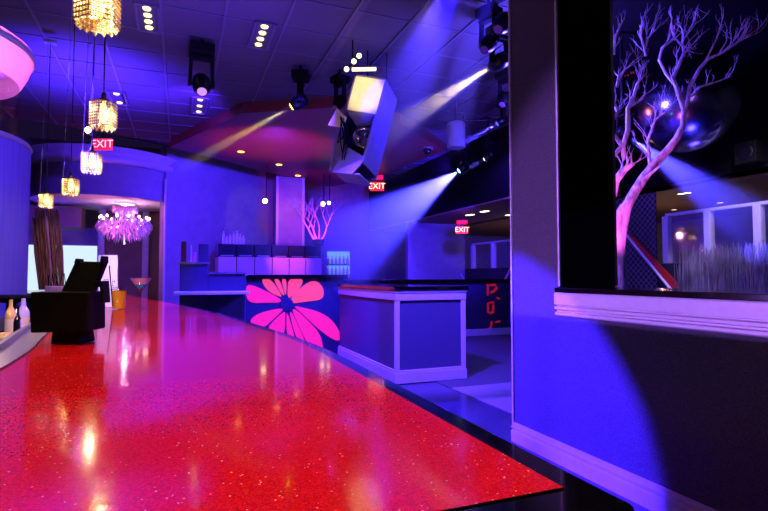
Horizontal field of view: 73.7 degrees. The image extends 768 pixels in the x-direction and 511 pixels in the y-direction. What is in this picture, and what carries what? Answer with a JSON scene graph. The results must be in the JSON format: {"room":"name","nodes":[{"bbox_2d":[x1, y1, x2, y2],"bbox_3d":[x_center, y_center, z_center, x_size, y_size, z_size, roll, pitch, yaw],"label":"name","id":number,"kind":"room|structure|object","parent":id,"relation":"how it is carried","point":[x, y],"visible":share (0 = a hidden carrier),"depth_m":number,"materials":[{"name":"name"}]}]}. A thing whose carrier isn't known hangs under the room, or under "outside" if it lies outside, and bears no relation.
{"room":"entertainment venue","nodes":[
{"label":"entertainment venue","id":0,"kind":"room"},
{"bbox_2d":[19,137,160,253],"bbox_3d":[-9.719,-0.556,11.878,8.700,4.600,0.200,1,-2,-22],"label":"wall","id":1,"kind":"structure","parent":0,"point":[90,234],"depth_m":12.69,"materials":[{"name":"paint"}]},
{"bbox_2d":[27,245,96,289],"bbox_3d":[-7.831,0.385,12.441,1.487,1.265,0.040,1,-2,-22],"label":"window","id":2,"kind":"structure","parent":1,"relation":"in","point":[70,253],"depth_m":12.48,"materials":[{"name":"white glass"}]},
{"bbox_2d":[29,241,97,245],"bbox_3d":[-7.824,-0.292,12.450,1.687,0.090,0.120,1,-2,-22],"label":"trim","id":3,"kind":"structure","parent":1,"relation":"attached to","point":[30,242],"depth_m":12.53,"materials":[{"name":"paint"}]},
{"bbox_2d":[30,161,163,211],"bbox_3d":[-5.979,-1.430,11.033,2.720,0.640,2.720,1,-2,-22],"label":"wall","id":4,"kind":"structure","parent":0,"point":[143,187],"depth_m":10.01,"materials":[{"name":"paint"}]},
{"bbox_2d":[29,205,85,229],"bbox_3d":[-9.183,-0.845,10.271,5.500,0.450,0.600,1,-2,-22],"label":"trim","id":5,"kind":"structure","parent":4,"relation":"attached to","point":[71,218],"depth_m":10.93,"materials":[{"name":"brown paint"}]},
{"bbox_2d":[30,143,175,172],"bbox_3d":[-5.979,-1.880,11.051,3.080,0.300,3.080,1,-2,-22],"label":"trim","id":6,"kind":"structure","parent":4,"relation":"attached to","point":[118,155],"depth_m":9.79,"materials":[{"name":"paint"}]},
{"bbox_2d":[95,201,152,244],"bbox_3d":[-5.485,-0.675,10.824,1.096,0.895,1.089,1,-2,-22],"label":"crystal chandelier","id":7,"kind":"object","parent":4,"relation":"hanging from","point":[104,226],"visible":1,"depth_m":10.64,"materials":[{"name":"clear glass"}]},
{"bbox_2d":[105,210,159,299],"bbox_3d":[-5.999,0.342,12.300,1.450,2.840,0.100,1,-2,-22],"label":"wall","id":8,"kind":"structure","parent":0,"point":[129,255],"depth_m":12.27,"materials":[{"name":"brown paint"}]},
{"bbox_2d":[97,209,149,297],"bbox_3d":[-6.175,0.335,12.133,1.080,2.840,0.120,1,-2,-22],"label":"trim","id":9,"kind":"structure","parent":8,"relation":"attached to","point":[101,240],"depth_m":12.24,"materials":[{"name":"paint"}]},
{"bbox_2d":[158,145,324,303],"bbox_3d":[-3.273,-0.501,13.238,0.200,4.600,5.698,-1,-3,29],"label":"wall","id":10,"kind":"structure","parent":0,"point":[206,196],"depth_m":11.79,"materials":[{"name":"paint"}]},
{"bbox_2d":[162,179,166,300],"bbox_3d":[-4.566,0.045,10.642,0.041,3.300,0.041,0,-2,1],"label":"trim","id":11,"kind":"structure","parent":10,"relation":"attached to","point":[165,181],"depth_m":10.65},
{"bbox_2d":[273,176,301,245],"bbox_3d":[-2.473,-0.093,13.183,0.661,3.780,0.500,1,-2,-22],"label":"pillar","id":12,"kind":"structure","parent":0,"point":[290,220],"depth_m":13.00,"materials":[{"name":"paint"}]},
{"bbox_2d":[275,176,304,245],"bbox_3d":[-2.376,-0.103,12.942,0.720,3.780,0.060,1,-2,-22],"label":"trim","id":13,"kind":"structure","parent":12,"relation":"attached to","point":[277,177],"depth_m":12.86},
{"bbox_2d":[0,0,767,173],"bbox_3d":[-0.138,-2.498,5.861,22.000,0.100,18.798,1,-2,-22],"label":"ceiling","id":14,"kind":"structure","parent":0,"point":[450,14],"depth_m":6.14,"materials":[{"name":"tile"}]},
{"bbox_2d":[38,38,57,208],"bbox_3d":[-3.687,-1.447,5.621,0.140,1.860,0.141,1,-2,-22],"label":"pendant lamp","id":15,"kind":"object","parent":14,"relation":"hanging from","point":[44,200],"visible":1,"depth_m":5.60,"materials":[{"name":"metal"}]},
{"bbox_2d":[61,0,79,195],"bbox_3d":[-2.811,-1.465,4.627,0.140,1.860,0.141,1,-2,-22],"label":"pendant lamp","id":16,"kind":"object","parent":14,"relation":"hanging from","point":[73,182],"visible":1,"depth_m":4.59,"materials":[{"name":"metal"}]},
{"bbox_2d":[84,99,95,135],"bbox_3d":[-4.394,-2.337,7.693,0.120,1.075,0.175,0,-2,0],"label":"spot lamp","id":17,"kind":"object","parent":14,"relation":"hanging from","point":[87,129],"visible":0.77,"depth_m":7.60,"materials":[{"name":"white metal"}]},
{"bbox_2d":[80,23,102,174],"bbox_3d":[-2.142,-1.527,3.785,0.140,1.860,0.141,1,-2,-22],"label":"pendant lamp","id":18,"kind":"object","parent":14,"relation":"hanging from","point":[94,160],"visible":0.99,"depth_m":3.73,"materials":[{"name":"glass"}]},
{"bbox_2d":[72,0,121,36],"bbox_3d":[-0.943,-1.671,1.720,0.140,1.860,0.141,1,-2,-22],"label":"pendant lamp","id":19,"kind":"object","parent":14,"relation":"hanging from","point":[81,9],"visible":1,"depth_m":1.66,"materials":[{"name":"gold glass"}]},
{"bbox_2d":[91,124,112,149],"bbox_3d":[-4.715,-2.053,8.604,0.360,0.570,0.058,0,-2,0],"label":"exit sign","id":20,"kind":"object","parent":14,"relation":"hanging from","point":[99,144],"visible":0.85,"depth_m":8.57,"materials":[{"name":"red plastic"}]},
{"bbox_2d":[88,19,117,132],"bbox_3d":[-1.537,-1.615,2.837,0.140,1.860,0.141,1,-2,-22],"label":"pendant lamp","id":21,"kind":"object","parent":14,"relation":"hanging from","point":[98,115],"visible":1,"depth_m":2.77,"materials":[{"name":"metal"}]},
{"bbox_2d":[107,90,128,105],"bbox_3d":[-3.992,-2.359,7.685,0.234,0.028,0.619,1,-2,-22],"label":"recessed light","id":22,"kind":"object","parent":14,"relation":"in","point":[114,96],"visible":0.99,"depth_m":7.66,"materials":[{"name":"grey metal"}]},
{"bbox_2d":[133,1,160,34],"bbox_3d":[-2.443,-2.454,5.301,0.234,0.028,0.627,1,-2,-22],"label":"recessed light","id":23,"kind":"object","parent":14,"relation":"in","point":[147,15],"visible":1,"depth_m":5.27,"materials":[{"name":"grey metal"}]},
{"bbox_2d":[191,96,208,114],"bbox_3d":[-2.893,-2.345,8.029,0.234,0.028,0.812,1,-2,-22],"label":"recessed light","id":24,"kind":"object","parent":14,"relation":"in","point":[199,105],"visible":1,"depth_m":8.01,"materials":[{"name":"grey metal"}]},
{"bbox_2d":[188,39,214,95],"bbox_3d":[-2.063,-2.117,5.793,0.287,0.667,0.268,1,-2,-22],"label":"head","id":25,"kind":"object","parent":14,"relation":"hanging from","point":[201,51],"visible":1,"depth_m":5.72},
{"bbox_2d":[0,0,508,168],"bbox_3d":[-1.780,-2.433,6.078,13.112,0.012,16.421,1,-2,-22],"label":"trim","id":26,"kind":"structure","parent":14,"relation":"attached to","point":[160,4],"depth_m":6.43,"materials":[{"name":"grey metal"}]},
{"bbox_2d":[247,20,276,50],"bbox_3d":[-1.362,-2.439,5.688,0.234,0.028,0.659,1,-2,-22],"label":"recessed light","id":27,"kind":"object","parent":14,"relation":"in","point":[262,32],"visible":1,"depth_m":5.66,"materials":[{"name":"grey metal"}]},
{"bbox_2d":[289,65,309,110],"bbox_3d":[-1.081,-2.131,6.514,0.245,0.580,0.248,0,-2,-3],"label":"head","id":28,"kind":"object","parent":14,"relation":"hanging from","point":[300,76],"visible":1,"depth_m":6.43},
{"bbox_2d":[170,96,444,186],"bbox_3d":[-1.088,-2.167,10.768,4.632,0.170,6.080,-1,-3,29],"label":"ceiling panel","id":29,"kind":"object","parent":14,"relation":"attached to","point":[270,132],"depth_m":9.49,"materials":[{"name":"red paint"}]},
{"bbox_2d":[262,166,268,204],"bbox_3d":[-2.673,-1.933,11.602,0.144,1.569,0.176,0,-2,0],"label":"spot lamp","id":30,"kind":"object","parent":29,"relation":"hanging from","point":[265,201],"visible":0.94,"depth_m":11.57,"materials":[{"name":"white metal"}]},
{"bbox_2d":[320,174,325,206],"bbox_3d":[-1.489,-1.930,12.601,0.144,1.496,0.176,0,-2,0],"label":"spot lamp","id":31,"kind":"object","parent":29,"relation":"hanging from","point":[322,203],"visible":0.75,"depth_m":12.62,"materials":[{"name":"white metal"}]},
{"bbox_2d":[327,174,331,205],"bbox_3d":[-1.343,-1.951,12.601,0.108,1.454,0.175,0,-2,0],"label":"spot lamp","id":32,"kind":"object","parent":29,"relation":"hanging from","point":[330,203],"visible":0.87,"depth_m":12.62,"materials":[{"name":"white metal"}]},
{"bbox_2d":[421,146,432,153],"bbox_3d":[0.844,-2.080,10.049,0.240,0.190,0.240,1,-2,-22],"label":"dome camera","id":33,"kind":"object","parent":29,"relation":"attached to","point":[426,150],"visible":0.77,"depth_m":9.98,"materials":[{"name":"paint"}]},
{"bbox_2d":[330,70,349,110],"bbox_3d":[-0.579,-2.144,6.654,0.205,0.544,0.220,2,-3,-40],"label":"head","id":34,"kind":"object","parent":14,"relation":"hanging from","point":[339,80],"visible":0.95,"depth_m":6.59},
{"bbox_2d":[344,40,375,72],"bbox_3d":[-0.269,-2.258,5.800,0.368,0.384,0.111,0,-2,-6],"label":"pendant lamp","id":35,"kind":"object","parent":14,"relation":"hanging from","point":[346,69],"visible":1,"depth_m":5.80,"materials":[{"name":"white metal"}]},
{"bbox_2d":[328,50,396,185],"bbox_3d":[-0.261,-1.639,6.049,0.654,1.601,0.787,-1,-2,17],"label":"speaker","id":36,"kind":"object","parent":14,"relation":"hanging from","point":[359,144],"visible":1,"depth_m":5.88},
{"bbox_2d":[369,175,384,190],"bbox_3d":[-0.165,-1.880,12.508,0.394,0.603,0.100,0,-2,0],"label":"exit sign","id":37,"kind":"object","parent":14,"relation":"hanging from","point":[375,186],"visible":0.78,"depth_m":12.47,"materials":[{"name":"red plastic"}]},
{"bbox_2d":[447,100,464,149],"bbox_3d":[1.097,-2.003,7.807,0.280,0.734,0.280,1,-2,-22],"label":"lamp","id":38,"kind":"object","parent":14,"relation":"hanging from","point":[456,128],"visible":1,"depth_m":7.69,"materials":[{"name":"metal"}]},
{"bbox_2d":[440,119,496,121],"bbox_3d":[1.310,-2.057,7.800,0.915,0.059,0.044,0,-2,0],"label":"pipe","id":39,"kind":"object","parent":38,"relation":"attached to","point":[444,120],"visible":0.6,"depth_m":7.78,"materials":[{"name":"black metal"}]},
{"bbox_2d":[457,115,470,172],"bbox_3d":[1.321,-1.853,8.523,0.216,0.975,0.220,0,-2,-3],"label":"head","id":40,"kind":"object","parent":14,"relation":"hanging from","point":[464,166],"visible":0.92,"depth_m":8.44},
{"bbox_2d":[483,117,493,160],"bbox_3d":[1.747,-1.960,8.612,0.165,0.755,0.166,0,-2,0],"label":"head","id":41,"kind":"object","parent":14,"relation":"hanging from","point":[488,144],"visible":1,"depth_m":8.57},
{"bbox_2d":[475,0,502,53],"bbox_3d":[1.010,-2.211,4.954,0.205,0.546,0.220,2,-3,-40],"label":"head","id":42,"kind":"object","parent":14,"relation":"hanging from","point":[488,43],"visible":0.84,"depth_m":4.91},
{"bbox_2d":[485,24,507,71],"bbox_3d":[1.187,-2.193,5.310,0.239,0.552,0.234,1,-3,-31],"label":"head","id":43,"kind":"object","parent":14,"relation":"hanging from","point":[499,61],"visible":0.6,"depth_m":5.25},
{"bbox_2d":[492,0,507,34],"bbox_3d":[1.055,-2.226,4.554,0.205,0.547,0.220,2,-3,-40],"label":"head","id":44,"kind":"object","parent":14,"relation":"hanging from","point":[499,22],"visible":0.84,"depth_m":4.50},
{"bbox_2d":[495,67,508,107],"bbox_3d":[1.528,-2.138,6.455,0.205,0.572,0.220,2,-3,-40],"label":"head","id":45,"kind":"object","parent":14,"relation":"hanging from","point":[502,77],"visible":0.68,"depth_m":6.41},
{"bbox_2d":[496,90,508,125],"bbox_3d":[1.708,-2.127,7.407,0.183,0.518,0.184,0,-2,0],"label":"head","id":46,"kind":"object","parent":14,"relation":"hanging from","point":[503,119],"visible":0.76,"depth_m":7.35},
{"bbox_2d":[615,31,633,140],"bbox_3d":[2.617,-1.855,5.608,0.183,1.205,0.184,0,-2,-10],"label":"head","id":47,"kind":"object","parent":14,"relation":"hanging from","point":[620,130],"visible":0.66,"depth_m":5.59},
{"bbox_2d":[634,57,740,152],"bbox_3d":[3.704,-1.852,6.301,1.130,1.155,1.130,1,-2,-22],"label":"ball","id":48,"kind":"object","parent":14,"relation":"hanging from","point":[713,109],"visible":0.85,"depth_m":5.91,"materials":[{"name":"grey"}]},
{"bbox_2d":[325,173,509,278],"bbox_3d":[2.055,-0.339,17.312,8.400,4.600,0.200,1,-2,-22],"label":"wall","id":49,"kind":"structure","parent":0,"point":[373,255],"depth_m":16.18,"materials":[{"name":"paint"}]},
{"bbox_2d":[406,222,464,278],"bbox_3d":[1.347,0.487,13.308,1.650,2.630,0.150,1,-2,-22],"label":"wall","id":50,"kind":"structure","parent":0,"point":[433,250],"depth_m":13.23,"materials":[{"name":"paint"}]},
{"bbox_2d":[336,353,650,510],"bbox_3d":[-0.730,1.608,7.185,22.000,0.100,22.000,1,-2,-22],"label":"floor","id":51,"kind":"structure","parent":0,"point":[495,420],"depth_m":4.84,"materials":[{"name":"grey tile"}]},
{"bbox_2d":[0,25,35,330],"bbox_3d":[-2.759,0.027,2.918,1.228,2.720,1.228,1,-2,-22],"label":"column","id":52,"kind":"structure","parent":51,"relation":"on","point":[17,60],"depth_m":3.02,"materials":[{"name":"paint"}]},
{"bbox_2d":[174,262,249,320],"bbox_3d":[-2.489,0.829,7.367,0.992,1.472,0.680,1,-2,-22],"label":"counter","id":53,"kind":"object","parent":51,"relation":"on","point":[224,293],"depth_m":7.47,"materials":[{"name":"blue laminate"}]},
{"bbox_2d":[181,241,185,261],"bbox_3d":[-2.928,-0.052,7.485,0.070,0.300,0.100,1,-2,-22],"label":"menu stand","id":54,"kind":"object","parent":53,"relation":"on","point":[183,243],"visible":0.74,"depth_m":7.44,"materials":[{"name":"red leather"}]},
{"bbox_2d":[193,252,196,261],"bbox_3d":[-2.787,0.025,7.538,0.060,0.150,0.060,1,-2,-22],"label":"candle holder","id":55,"kind":"object","parent":53,"relation":"on","point":[194,253],"visible":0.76,"depth_m":7.52,"materials":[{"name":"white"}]},
{"bbox_2d":[198,244,208,261],"bbox_3d":[-2.676,-0.034,7.585,0.140,0.270,0.100,1,-2,-22],"label":"storage box","id":56,"kind":"object","parent":53,"relation":"on","point":[203,249],"visible":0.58,"depth_m":7.54,"materials":[{"name":"blue laminate"}]},
{"bbox_2d":[215,244,235,271],"bbox_3d":[-3.519,0.739,11.329,0.370,1.969,0.600,1,-3,-25],"label":"bar cabinet","id":57,"kind":"object","parent":51,"relation":"on","point":[225,254],"visible":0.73,"depth_m":11.12,"materials":[{"name":"grey laminate"}]},
{"bbox_2d":[222,229,224,243],"bbox_3d":[-3.558,-0.415,11.357,0.068,0.340,0.068,1,-2,-22],"label":"clear bottle","id":58,"kind":"object","parent":57,"relation":"on","point":[223,234],"visible":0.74,"depth_m":11.33,"materials":[{"name":"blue glass"}]},
{"bbox_2d":[228,233,231,243],"bbox_3d":[-3.431,-0.373,11.415,0.068,0.260,0.068,1,-2,-22],"label":"clear bottle","id":59,"kind":"object","parent":57,"relation":"on","point":[230,237],"visible":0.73,"depth_m":11.40,"materials":[{"name":"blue glass"}]},
{"bbox_2d":[232,230,234,243],"bbox_3d":[-3.359,-0.407,11.451,0.068,0.330,0.068,1,-2,-22],"label":"clear bottle","id":60,"kind":"object","parent":57,"relation":"on","point":[233,235],"visible":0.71,"depth_m":11.42,"materials":[{"name":"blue glass"}]},
{"bbox_2d":[236,244,253,274],"bbox_3d":[-3.166,0.746,11.496,0.370,1.969,0.600,1,-3,-25],"label":"bar cabinet","id":61,"kind":"object","parent":51,"relation":"on","point":[244,252],"visible":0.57,"depth_m":11.27,"materials":[{"name":"grey laminate"}]},
{"bbox_2d":[235,229,238,243],"bbox_3d":[-3.295,-0.420,11.481,0.068,0.360,0.068,1,-2,-22],"label":"clear bottle","id":62,"kind":"object","parent":61,"relation":"on","point":[237,235],"visible":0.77,"depth_m":11.46,"materials":[{"name":"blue glass"}]},
{"bbox_2d":[254,245,271,274],"bbox_3d":[-2.814,0.752,11.662,0.370,1.969,0.600,1,-3,-25],"label":"bar cabinet","id":63,"kind":"object","parent":51,"relation":"on","point":[262,257],"visible":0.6,"depth_m":11.43,"materials":[{"name":"grey laminate"}]},
{"bbox_2d":[271,245,288,274],"bbox_3d":[-2.462,0.759,11.829,0.370,1.969,0.600,1,-3,-25],"label":"bar cabinet","id":64,"kind":"object","parent":51,"relation":"on","point":[279,253],"visible":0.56,"depth_m":11.60,"materials":[{"name":"grey laminate"}]},
{"bbox_2d":[245,275,346,352],"bbox_3d":[-1.594,0.972,8.665,1.684,1.290,1.060,1,-2,-22],"label":"panel","id":65,"kind":"object","parent":51,"relation":"on","point":[305,307],"visible":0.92,"depth_m":8.25,"materials":[{"name":"pink paint"}]},
{"bbox_2d":[246,275,346,278],"bbox_3d":[-1.594,0.362,8.689,1.684,0.070,1.060,1,-2,-22],"label":"countertop","id":66,"kind":"structure","parent":65,"relation":"on","point":[247,276],"depth_m":8.20,"materials":[{"name":"black"}]},
{"bbox_2d":[288,245,304,274],"bbox_3d":[-2.110,0.765,11.995,0.370,1.969,0.600,1,-3,-25],"label":"bar cabinet","id":67,"kind":"object","parent":51,"relation":"on","point":[296,254],"visible":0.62,"depth_m":11.77,"materials":[{"name":"grey laminate"}]},
{"bbox_2d":[305,246,321,274],"bbox_3d":[-1.758,0.772,12.161,0.370,1.969,0.600,1,-3,-25],"label":"bar cabinet","id":68,"kind":"object","parent":51,"relation":"on","point":[313,259],"visible":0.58,"depth_m":11.93,"materials":[{"name":"grey laminate"}]},
{"bbox_2d":[287,197,349,245],"bbox_3d":[-1.595,-0.846,11.568,1.209,1.216,1.113,-1,-3,33],"label":"tree","id":69,"kind":"object","parent":68,"relation":"on","point":[316,242],"visible":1,"depth_m":11.71,"materials":[{"name":"pink plant"}]},
{"bbox_2d":[0,290,633,510],"bbox_3d":[-2.413,0.881,3.894,1.321,1.090,8.703,2,-3,-36],"label":"countertop","id":70,"kind":"structure","parent":51,"relation":"on","point":[170,406],"depth_m":0.64,"materials":[{"name":"red"}]},
{"bbox_2d":[32,207,63,289],"bbox_3d":[-4.596,-0.094,7.019,0.406,1.125,0.312,1,-2,-22],"label":"bundle","id":71,"kind":"object","parent":70,"relation":"on","point":[48,253],"visible":0.79,"depth_m":6.94,"materials":[{"name":"brown wood"}]},
{"bbox_2d":[45,269,65,290],"bbox_3d":[-2.884,0.247,4.521,0.180,0.264,0.100,0,-2,0],"label":"napkin holder","id":72,"kind":"object","parent":70,"relation":"on","point":[47,288],"visible":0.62,"depth_m":4.50,"materials":[{"name":"white plastic"}]},
{"bbox_2d":[31,256,109,343],"bbox_3d":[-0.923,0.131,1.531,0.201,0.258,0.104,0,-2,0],"label":"cash register","id":73,"kind":"object","parent":70,"relation":"on","point":[72,314],"visible":1,"depth_m":1.49,"materials":[{"name":"black plastic"}]},
{"bbox_2d":[98,255,117,306],"bbox_3d":[-1.767,0.163,3.323,0.122,0.336,0.103,0,-2,0],"label":"menu card","id":74,"kind":"object","parent":70,"relation":"on","point":[112,259],"visible":0.47,"depth_m":3.28,"materials":[{"name":"white paper"}]},
{"bbox_2d":[109,266,125,308],"bbox_3d":[-1.601,0.192,3.084,0.098,0.260,0.090,1,-2,-22],"label":"tumbler","id":75,"kind":"object","parent":70,"relation":"on","point":[118,298],"visible":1,"depth_m":3.05,"materials":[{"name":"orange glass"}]},
{"bbox_2d":[130,278,151,290],"bbox_3d":[-1.487,0.229,3.131,0.130,0.190,0.130,1,-2,-22],"label":"martini glass","id":76,"kind":"object","parent":70,"relation":"on","point":[140,283],"visible":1,"depth_m":3.10,"materials":[{"name":"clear glass"}]},
{"bbox_2d":[326,252,349,278],"bbox_3d":[-1.144,0.837,12.721,0.566,1.884,0.300,0,-2,0],"label":"shelf","id":77,"kind":"object","parent":51,"relation":"on","point":[330,254],"visible":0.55,"depth_m":12.86,"materials":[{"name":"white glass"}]},
{"bbox_2d":[343,279,510,335],"bbox_3d":[0.886,1.099,10.703,4.413,1.200,0.620,1,-2,-22],"label":"bar counter","id":78,"kind":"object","parent":51,"relation":"on","point":[488,301],"depth_m":10.91,"materials":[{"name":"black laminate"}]},
{"bbox_2d":[435,334,511,387],"bbox_3d":[1.890,1.609,8.514,4.110,0.006,4.230,1,-2,-22],"label":"floor","id":79,"kind":"structure","parent":51,"relation":"on","point":[488,357],"depth_m":7.49,"materials":[{"name":"carpet"}]},
{"bbox_2d":[337,283,468,383],"bbox_3d":[0.148,0.984,7.247,1.000,1.137,2.380,1,-2,-22],"label":"counter","id":80,"kind":"object","parent":79,"relation":"on","point":[400,333],"visible":0.97,"depth_m":6.26,"materials":[{"name":"painted wood"},{"name":"dark laminate"}]},
{"bbox_2d":[337,283,468,290],"bbox_3d":[0.148,0.438,7.269,1.000,0.045,2.380,1,-2,-22],"label":"countertop","id":81,"kind":"structure","parent":80,"relation":"on","point":[390,286],"depth_m":6.33,"materials":[{"name":"black"}]},
{"bbox_2d":[674,239,767,289],"bbox_3d":[4.297,0.674,6.209,0.599,1.690,1.611,1,-2,-22],"label":"grass planter","id":82,"kind":"object","parent":51,"relation":"on","point":[719,273],"visible":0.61,"depth_m":6.24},
{"bbox_3d":[-1.779,0.874,2.138,0.500,0.965,1.550,1,-2,-22],"label":"well","id":83,"kind":"object","parent":51,"relation":"on","visible":0},
{"bbox_2d":[0,332,11,340],"bbox_3d":[-1.718,0.373,2.325,0.074,0.049,0.074,1,-2,-22],"label":"bowl","id":84,"kind":"object","parent":83,"relation":"on","point":[3,335],"visible":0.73,"depth_m":2.30,"materials":[{"name":"beige ceramic"}]},
{"bbox_2d":[4,297,15,332],"bbox_3d":[-1.865,0.306,2.557,0.049,0.200,0.049,1,-2,-22],"label":"liquor bottle","id":85,"kind":"object","parent":83,"relation":"on","point":[10,313],"visible":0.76,"depth_m":2.54,"materials":[{"name":"yellow glass"}]},
{"bbox_2d":[0,294,30,332],"bbox_3d":[-1.976,0.310,2.716,0.240,0.206,0.180,1,-2,-22],"label":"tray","id":86,"kind":"object","parent":83,"relation":"on","point":[16,297],"visible":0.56,"depth_m":2.68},
{"bbox_2d":[13,305,21,331],"bbox_3d":[-1.666,0.312,2.328,0.032,0.170,0.032,1,-2,-22],"label":"liquor bottle","id":87,"kind":"object","parent":83,"relation":"on","point":[17,324],"visible":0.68,"depth_m":2.32,"materials":[{"name":"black glass"}]},
{"bbox_2d":[19,295,29,326],"bbox_3d":[-1.832,0.306,2.599,0.059,0.205,0.059,1,-2,-22],"label":"liquor bottle","id":88,"kind":"object","parent":83,"relation":"on","point":[24,313],"visible":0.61,"depth_m":2.59,"materials":[{"name":"clear glass"}]},
{"bbox_2d":[510,0,614,440],"bbox_3d":[1.337,-0.550,3.877,0.511,3.950,0.510,1,-2,-22],"label":"wall","id":89,"kind":"structure","parent":0,"point":[534,180],"depth_m":3.75,"materials":[{"name":"painted plaster"}]},
{"bbox_2d":[508,0,514,428],"bbox_3d":[1.003,-0.545,4.024,0.024,3.950,0.018,1,-2,-22],"label":"trim","id":90,"kind":"structure","parent":89,"relation":"attached to","point":[509,4],"depth_m":4.01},
{"bbox_2d":[554,0,560,285],"bbox_3d":[1.201,-1.164,3.555,0.014,2.750,0.018,1,-2,-22],"label":"trim","id":91,"kind":"structure","parent":89,"relation":"attached to","point":[555,1],"depth_m":3.53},
{"bbox_2d":[557,0,614,285],"bbox_3d":[1.438,-1.160,3.660,0.511,2.750,0.014,1,-2,-22],"label":"pillar","id":92,"kind":"structure","parent":89,"relation":"attached to","point":[584,40],"depth_m":3.64,"materials":[{"name":"black paint"}]},
{"bbox_2d":[610,0,617,285],"bbox_3d":[1.673,-1.156,3.742,0.018,2.750,0.010,1,-2,-22],"label":"trim","id":93,"kind":"structure","parent":89,"relation":"attached to","point":[611,1],"depth_m":3.73,"materials":[{"name":"paint"}]},
{"bbox_2d":[465,262,743,287],"bbox_3d":[3.486,0.954,10.344,0.150,1.460,12.700,1,-2,-22],"label":"platform","id":94,"kind":"object","parent":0,"point":[478,273],"depth_m":12.15,"materials":[{"name":"paint"}]},
{"bbox_2d":[471,239,509,268],"bbox_3d":[2.831,-0.032,12.018,0.100,0.665,2.865,1,-2,-22],"label":"glass railing","id":95,"kind":"object","parent":94,"relation":"on","point":[493,243],"visible":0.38,"depth_m":12.44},
{"bbox_2d":[504,268,510,278],"bbox_3d":[2.784,0.471,11.602,0.050,0.667,0.583,1,-2,-22],"label":"stair handrail","id":96,"kind":"object","parent":94,"relation":"attached to","point":[509,270],"visible":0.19,"depth_m":11.54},
{"bbox_2d":[616,192,657,287],"bbox_3d":[4.082,-0.185,8.648,0.024,1.604,1.217,1,-2,-22],"label":"mesh screen","id":97,"kind":"object","parent":94,"relation":"attached to","point":[642,224],"visible":0.41,"depth_m":8.34,"materials":[{"name":"metal mesh"}]},
{"bbox_2d":[626,234,680,287],"bbox_3d":[4.237,0.103,8.030,0.090,1.058,1.133,1,-2,-22],"label":"stair rail","id":98,"kind":"object","parent":94,"relation":"attached to","point":[667,279],"visible":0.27,"depth_m":8.01,"materials":[{"name":"red"}]},
{"bbox_2d":[662,200,767,262],"bbox_3d":[4.936,-0.319,6.735,0.100,0.775,2.841,1,-2,-22],"label":"window frame","id":99,"kind":"structure","parent":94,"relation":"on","point":[758,208],"depth_m":7.33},
{"bbox_2d":[465,166,767,235],"bbox_3d":[6.896,-1.023,9.089,5.500,0.050,17.700,1,-2,-22],"label":"ceiling","id":100,"kind":"structure","parent":0,"point":[750,188],"depth_m":9.00,"materials":[{"name":"paint"}]},
{"bbox_2d":[468,68,767,224],"bbox_3d":[4.411,-1.697,8.126,0.150,1.320,17.700,1,-2,-22],"label":"wall","id":101,"kind":"structure","parent":0,"point":[751,121],"depth_m":7.24,"materials":[{"name":"black paint"}]},
{"bbox_2d":[455,214,468,233],"bbox_3d":[1.711,-0.830,11.211,0.302,0.706,0.100,0,-2,0],"label":"exit sign","id":102,"kind":"object","parent":101,"relation":"hanging from","point":[461,229],"visible":0.98,"depth_m":11.17,"materials":[{"name":"red plastic"}]},
{"bbox_2d":[369,194,620,232],"bbox_3d":[1.800,-0.887,12.224,1.650,0.030,8.100,1,-2,-22],"label":"trim","id":103,"kind":"structure","parent":101,"relation":"attached to","point":[499,207],"depth_m":11.72,"materials":[{"name":"paint"}]},
{"bbox_2d":[369,120,620,229],"bbox_3d":[1.800,-1.547,12.250,1.650,1.290,8.100,1,-2,-22],"label":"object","id":104,"kind":"structure","parent":101,"relation":"attached to","point":[435,186],"depth_m":11.10,"materials":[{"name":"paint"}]},
{"bbox_2d":[734,139,766,165],"bbox_3d":[4.774,-1.334,6.677,0.234,0.280,0.280,1,-2,-22],"label":"wall speaker","id":105,"kind":"object","parent":101,"relation":"attached to","point":[753,152],"visible":1,"depth_m":6.59,"materials":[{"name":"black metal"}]},
{"bbox_2d":[558,316,767,510],"bbox_3d":[2.509,0.741,0.878,0.511,1.130,5.830,1,-2,-22],"label":"wall","id":106,"kind":"structure","parent":0,"point":[684,412],"depth_m":2.69,"materials":[{"name":"paint"}]},
{"bbox_2d":[452,382,511,412],"bbox_3d":[1.945,1.464,4.890,1.530,0.006,2.550,1,-2,-22],"label":"floor","id":107,"kind":"structure","parent":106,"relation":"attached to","point":[499,395],"depth_m":5.51,"materials":[{"name":"tile"}]},
{"bbox_2d":[613,3,767,286],"bbox_3d":[2.808,-0.481,4.993,1.730,3.900,0.763,0,-2,3],"label":"bare tree","id":108,"kind":"object","parent":107,"relation":"on","point":[623,212],"visible":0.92,"depth_m":4.91,"materials":[{"name":"white plant"}]},
{"bbox_2d":[511,422,717,510],"bbox_3d":[2.164,1.238,1.002,0.024,0.147,6.352,1,-2,-22],"label":"baseboard","id":109,"kind":"structure","parent":106,"relation":"attached to","point":[652,496],"depth_m":3.06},
{"bbox_2d":[554,292,767,337],"bbox_3d":[2.264,0.223,0.800,0.056,0.158,5.828,1,-2,-22],"label":"trim","id":110,"kind":"structure","parent":106,"relation":"attached to","point":[749,318],"depth_m":2.66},
{"bbox_2d":[554,287,767,301],"bbox_3d":[2.501,0.131,0.890,0.576,0.034,5.814,1,-2,-22],"label":"trim","id":111,"kind":"structure","parent":106,"relation":"on","point":[717,294],"depth_m":2.75,"materials":[{"name":"black"}]},
{"bbox_2d":[657,211,767,263],"bbox_3d":[8.569,0.343,9.700,0.100,2.630,17.700,1,-2,-22],"label":"window","id":112,"kind":"structure","parent":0,"point":[736,229],"depth_m":11.85,"materials":[{"name":"glass"}]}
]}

